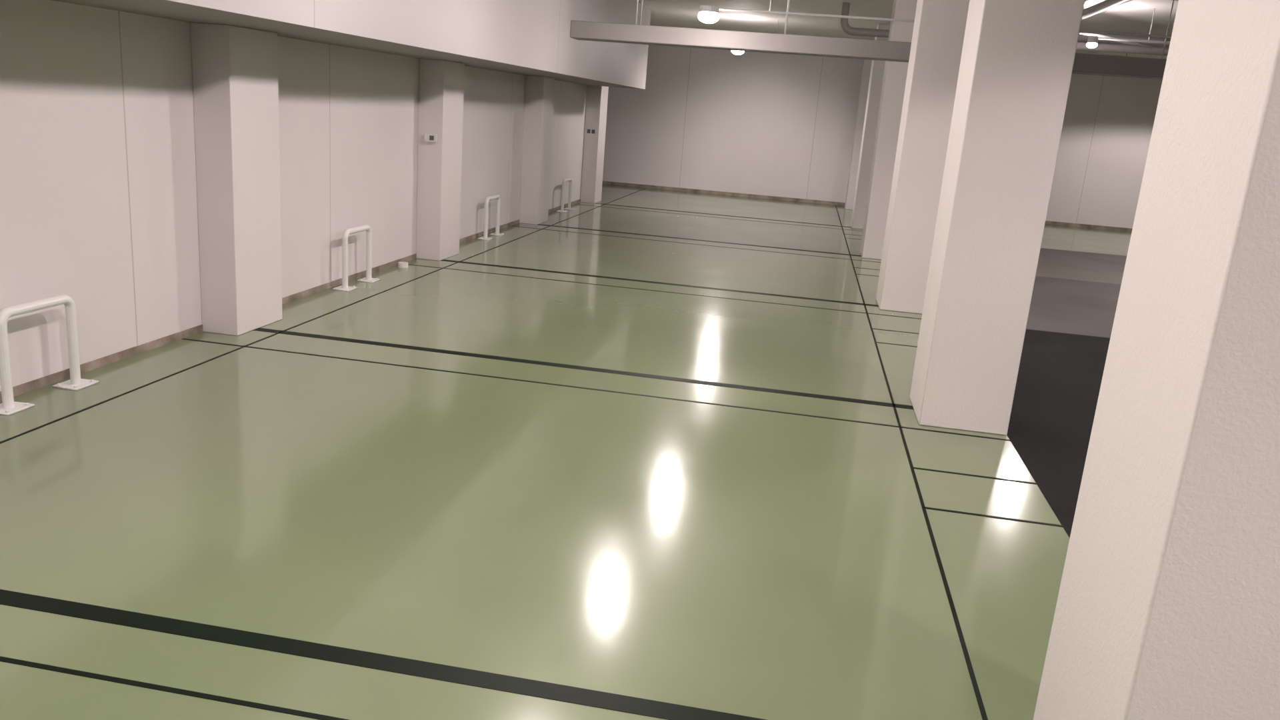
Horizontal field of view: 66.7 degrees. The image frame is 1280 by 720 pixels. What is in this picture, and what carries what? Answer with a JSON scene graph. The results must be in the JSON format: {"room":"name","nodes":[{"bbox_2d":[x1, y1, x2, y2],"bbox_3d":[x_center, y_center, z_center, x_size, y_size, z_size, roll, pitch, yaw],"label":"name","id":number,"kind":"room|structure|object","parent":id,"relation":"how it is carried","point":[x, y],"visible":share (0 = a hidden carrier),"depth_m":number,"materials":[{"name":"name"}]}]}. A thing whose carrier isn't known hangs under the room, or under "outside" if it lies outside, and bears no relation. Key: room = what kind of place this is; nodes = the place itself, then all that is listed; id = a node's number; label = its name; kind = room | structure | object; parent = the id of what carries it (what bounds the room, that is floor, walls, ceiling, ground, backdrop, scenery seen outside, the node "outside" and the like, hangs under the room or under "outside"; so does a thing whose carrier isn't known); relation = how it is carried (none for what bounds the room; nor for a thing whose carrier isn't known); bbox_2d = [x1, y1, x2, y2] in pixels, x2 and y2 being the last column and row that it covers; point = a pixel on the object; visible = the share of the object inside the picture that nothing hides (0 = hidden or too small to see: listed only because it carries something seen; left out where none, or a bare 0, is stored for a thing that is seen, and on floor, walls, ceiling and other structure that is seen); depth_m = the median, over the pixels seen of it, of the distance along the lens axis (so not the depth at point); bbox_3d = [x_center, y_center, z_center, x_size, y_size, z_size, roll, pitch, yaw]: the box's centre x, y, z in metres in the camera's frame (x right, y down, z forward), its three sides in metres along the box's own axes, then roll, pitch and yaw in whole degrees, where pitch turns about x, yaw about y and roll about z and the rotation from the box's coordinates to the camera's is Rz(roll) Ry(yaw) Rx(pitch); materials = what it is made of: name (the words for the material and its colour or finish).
{"room":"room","nodes":[
{"label":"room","id":0,"kind":"room"},
{"bbox_2d":[0,0,586,391],"bbox_3d":[-2.644,-1.627,5.670,0.300,2.900,20.297,7,15,9],"label":"wall","id":1,"kind":"structure","parent":0,"point":[99,195],"depth_m":5.30,"materials":[{"name":"paint"}]},
{"bbox_2d":[0,199,580,401],"bbox_3d":[-2.576,-0.267,6.148,0.006,0.045,19.997,7,15,9],"label":"baseboard","id":2,"kind":"structure","parent":1,"relation":"attached to","point":[41,382],"depth_m":5.50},
{"bbox_2d":[0,184,1131,719],"bbox_3d":[4.375,0.233,6.794,17.980,0.202,24.000,7,15,9],"label":"floor","id":3,"kind":"structure","parent":0,"point":[769,565],"depth_m":3.80,"materials":[{"name":"green paint"}]},
{"bbox_2d":[0,294,99,415],"bbox_3d":[-2.746,-0.049,4.446,0.130,0.452,0.560,7,15,9],"label":"guard","id":4,"kind":"object","parent":3,"relation":"on","point":[8,407],"visible":1,"depth_m":4.36,"materials":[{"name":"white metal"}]},
{"bbox_2d":[190,22,282,335],"bbox_3d":[-2.411,-1.072,5.855,0.232,1.770,0.515,7,15,9],"label":"pillar","id":5,"kind":"structure","parent":3,"relation":"on","point":[235,69],"depth_m":5.71,"materials":[{"name":"white paint"}]},
{"bbox_2d":[332,224,380,291],"bbox_3d":[-2.189,-0.806,7.526,0.130,0.452,0.560,7,15,9],"label":"guard","id":6,"kind":"object","parent":3,"relation":"on","point":[345,287],"visible":1,"depth_m":7.42,"materials":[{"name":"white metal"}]},
{"bbox_2d":[398,262,407,267],"bbox_3d":[-2.067,-0.831,8.481,0.086,0.040,0.086,7,15,9],"label":"tape roll","id":7,"kind":"object","parent":3,"relation":"on","point":[401,265],"visible":1,"depth_m":8.45,"materials":[{"name":"white"}]},
{"bbox_2d":[416,58,464,260],"bbox_3d":[-1.846,-1.840,8.981,0.232,1.770,0.515,7,15,9],"label":"pillar","id":8,"kind":"structure","parent":3,"relation":"on","point":[441,82],"depth_m":8.81,"materials":[{"name":"white paint"}]},
{"bbox_2d":[424,133,437,141],"bbox_3d":[-1.864,-1.981,8.662,0.110,0.070,0.035,7,15,9],"label":"box","id":9,"kind":"object","parent":8,"relation":"attached to","point":[427,135],"visible":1,"depth_m":8.65,"materials":[{"name":"white plastic"}]},
{"bbox_2d":[429,135,433,140],"bbox_3d":[-1.852,-1.975,8.641,0.040,0.040,0.003,7,15,9],"label":"detector","id":10,"kind":"object","parent":9,"relation":"attached to","point":[431,137],"visible":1,"depth_m":8.64,"materials":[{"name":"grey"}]},
{"bbox_2d":[477,194,504,240],"bbox_3d":[-1.622,-1.577,10.664,0.130,0.452,0.560,7,15,9],"label":"guard","id":11,"kind":"object","parent":3,"relation":"on","point":[486,211],"visible":1,"depth_m":10.54,"materials":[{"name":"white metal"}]},
{"bbox_2d":[519,75,555,224],"bbox_3d":[-1.281,-2.608,12.107,0.232,1.770,0.515,7,15,9],"label":"pillar","id":12,"kind":"structure","parent":3,"relation":"on","point":[539,91],"depth_m":11.93,"materials":[{"name":"white paint"}]},
{"bbox_2d":[556,178,574,212],"bbox_3d":[-1.047,-2.359,13.849,0.130,0.452,0.560,7,15,9],"label":"guard","id":13,"kind":"object","parent":3,"relation":"on","point":[568,179],"visible":1,"depth_m":13.72,"materials":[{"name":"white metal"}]},
{"bbox_2d":[580,85,608,203],"bbox_3d":[-0.674,-3.921,15.091,0.232,2.900,0.515,7,15,9],"label":"pillar","id":14,"kind":"structure","parent":3,"relation":"on","point":[597,97],"depth_m":15.05,"materials":[{"name":"white paint"}]},
{"bbox_2d":[586,128,596,135],"bbox_3d":[-0.752,-3.513,14.933,0.160,0.100,0.006,7,15,9],"label":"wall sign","id":15,"kind":"object","parent":14,"relation":"attached to","point":[587,129],"visible":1,"depth_m":14.93,"materials":[{"name":"plastic"}]},
{"bbox_2d":[844,59,871,209],"bbox_3d":[4.099,-4.167,17.468,0.447,2.900,0.532,7,15,9],"label":"column","id":16,"kind":"structure","parent":3,"relation":"on","point":[867,64],"depth_m":17.30,"materials":[{"name":"white paint"}]},
{"bbox_2d":[850,24,889,229],"bbox_3d":[3.534,-3.399,14.342,0.447,2.900,0.532,7,15,9],"label":"column","id":17,"kind":"structure","parent":3,"relation":"on","point":[877,68],"depth_m":14.18,"materials":[{"name":"white paint"}]},
{"bbox_2d":[860,0,917,259],"bbox_3d":[2.969,-2.631,11.216,0.447,2.900,0.532,7,15,9],"label":"column","id":18,"kind":"structure","parent":3,"relation":"on","point":[895,73],"depth_m":11.03,"materials":[{"name":"white paint"}]},
{"bbox_2d":[699,0,914,22],"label":"pipe","id":19,"kind":"object","parent":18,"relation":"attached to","point":[709,9],"depth_m":8.74,"materials":[{"name":"grey metal"}]},
{"bbox_2d":[876,0,969,313],"bbox_3d":[2.405,-1.863,8.091,0.447,2.900,0.532,7,15,9],"label":"column","id":20,"kind":"structure","parent":3,"relation":"on","point":[939,27],"depth_m":7.90,"materials":[{"name":"white paint"}]},
{"bbox_2d":[910,0,1085,435],"bbox_3d":[1.840,-1.095,4.965,0.447,2.900,0.532,7,15,9],"label":"column","id":21,"kind":"structure","parent":3,"relation":"on","point":[1017,59],"depth_m":4.81,"materials":[{"name":"white paint"}]},
{"bbox_2d":[1033,0,1279,719],"bbox_3d":[1.275,-0.327,1.839,0.447,2.900,0.532,7,15,9],"label":"column","id":22,"kind":"structure","parent":3,"relation":"on","point":[1168,605],"depth_m":1.81,"materials":[{"name":"white paint"}]},
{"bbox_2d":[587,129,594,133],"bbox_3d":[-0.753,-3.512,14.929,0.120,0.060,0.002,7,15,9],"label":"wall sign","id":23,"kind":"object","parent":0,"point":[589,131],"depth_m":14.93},
{"bbox_2d":[731,50,744,54],"bbox_3d":[1.461,-4.617,14.503,0.200,0.120,0.200,7,15,9],"label":"ceiling lamp","id":24,"kind":"object","parent":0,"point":[734,52],"visible":0.41,"depth_m":14.45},
{"bbox_2d":[602,44,1162,228],"bbox_3d":[6.539,-4.047,17.741,17.980,2.900,0.300,7,15,9],"label":"wall","id":25,"kind":"structure","parent":0,"point":[776,125],"depth_m":18.18,"materials":[{"name":"paint"}]},
{"bbox_2d":[602,180,1132,231],"bbox_3d":[6.258,-2.658,17.973,17.680,0.060,0.006,7,15,9],"label":"baseboard","id":26,"kind":"structure","parent":25,"relation":"attached to","point":[608,183],"depth_m":18.54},
{"bbox_2d":[636,0,1178,58],"bbox_3d":[5.541,-2.649,5.876,16.080,0.200,24.000,7,15,9],"label":"ceiling","id":27,"kind":"structure","parent":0,"point":[1133,16],"depth_m":12.99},
{"bbox_2d":[698,11,719,23],"bbox_3d":[0.627,-3.139,8.880,0.200,0.120,0.200,7,15,9],"label":"ceiling lamp","id":28,"kind":"object","parent":27,"relation":"attached to","point":[705,17],"visible":0.93,"depth_m":8.81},
{"bbox_2d":[840,0,1170,55],"bbox_3d":[7.305,-2.167,5.675,11.844,0.364,23.400,7,15,9],"label":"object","id":29,"kind":"structure","parent":0,"point":[1138,47],"depth_m":11.27,"materials":[{"name":"silver metal"}]},
{"bbox_2d":[52,0,651,89],"bbox_3d":[-2.006,-2.389,5.264,0.900,1.130,19.500,7,15,9],"label":"soffit beam","id":30,"kind":"structure","parent":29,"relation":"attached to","point":[525,37],"depth_m":7.12,"materials":[{"name":"white paint"}]},
{"bbox_2d":[635,0,1173,58],"bbox_3d":[5.358,-3.090,9.094,10.912,0.590,0.272,7,15,9],"label":"hangers","id":31,"kind":"object","parent":29,"relation":"attached to","point":[788,1],"visible":0.35,"depth_m":9.60,"materials":[{"name":"grey metal"}]},
{"bbox_2d":[570,20,1166,79],"bbox_3d":[6.469,-2.589,9.016,14.580,0.170,0.300,7,15,9],"label":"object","id":32,"kind":"object","parent":31,"relation":"hanging from","point":[899,51],"visible":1,"depth_m":9.64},
{"bbox_2d":[1086,42,1097,47],"bbox_3d":[4.784,-3.336,10.287,0.110,0.066,0.110,7,15,9],"label":"ceiling lamp","id":33,"kind":"object","parent":29,"relation":"attached to","point":[1089,45],"visible":1,"depth_m":10.25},
{"bbox_2d":[1079,30,1171,38],"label":"pipe","id":34,"kind":"object","parent":29,"relation":"attached to","point":[1085,31],"depth_m":8.32,"materials":[{"name":"grey metal"}]},
{"bbox_2d":[1087,36,1169,43],"bbox_3d":[5.125,-3.357,10.220,0.809,0.092,0.099,7,15,9],"label":"pipe","id":35,"kind":"object","parent":29,"relation":"attached to","point":[1093,39],"depth_m":10.22,"materials":[{"name":"grey metal"}]},
{"bbox_2d":[1149,8,1155,33],"bbox_3d":[5.330,-3.532,10.140,0.010,0.250,0.099,7,15,9],"label":"pipe","id":36,"kind":"object","parent":29,"relation":"attached to","point":[1154,8],"depth_m":10.13,"materials":[{"name":"grey metal"}]}
]}

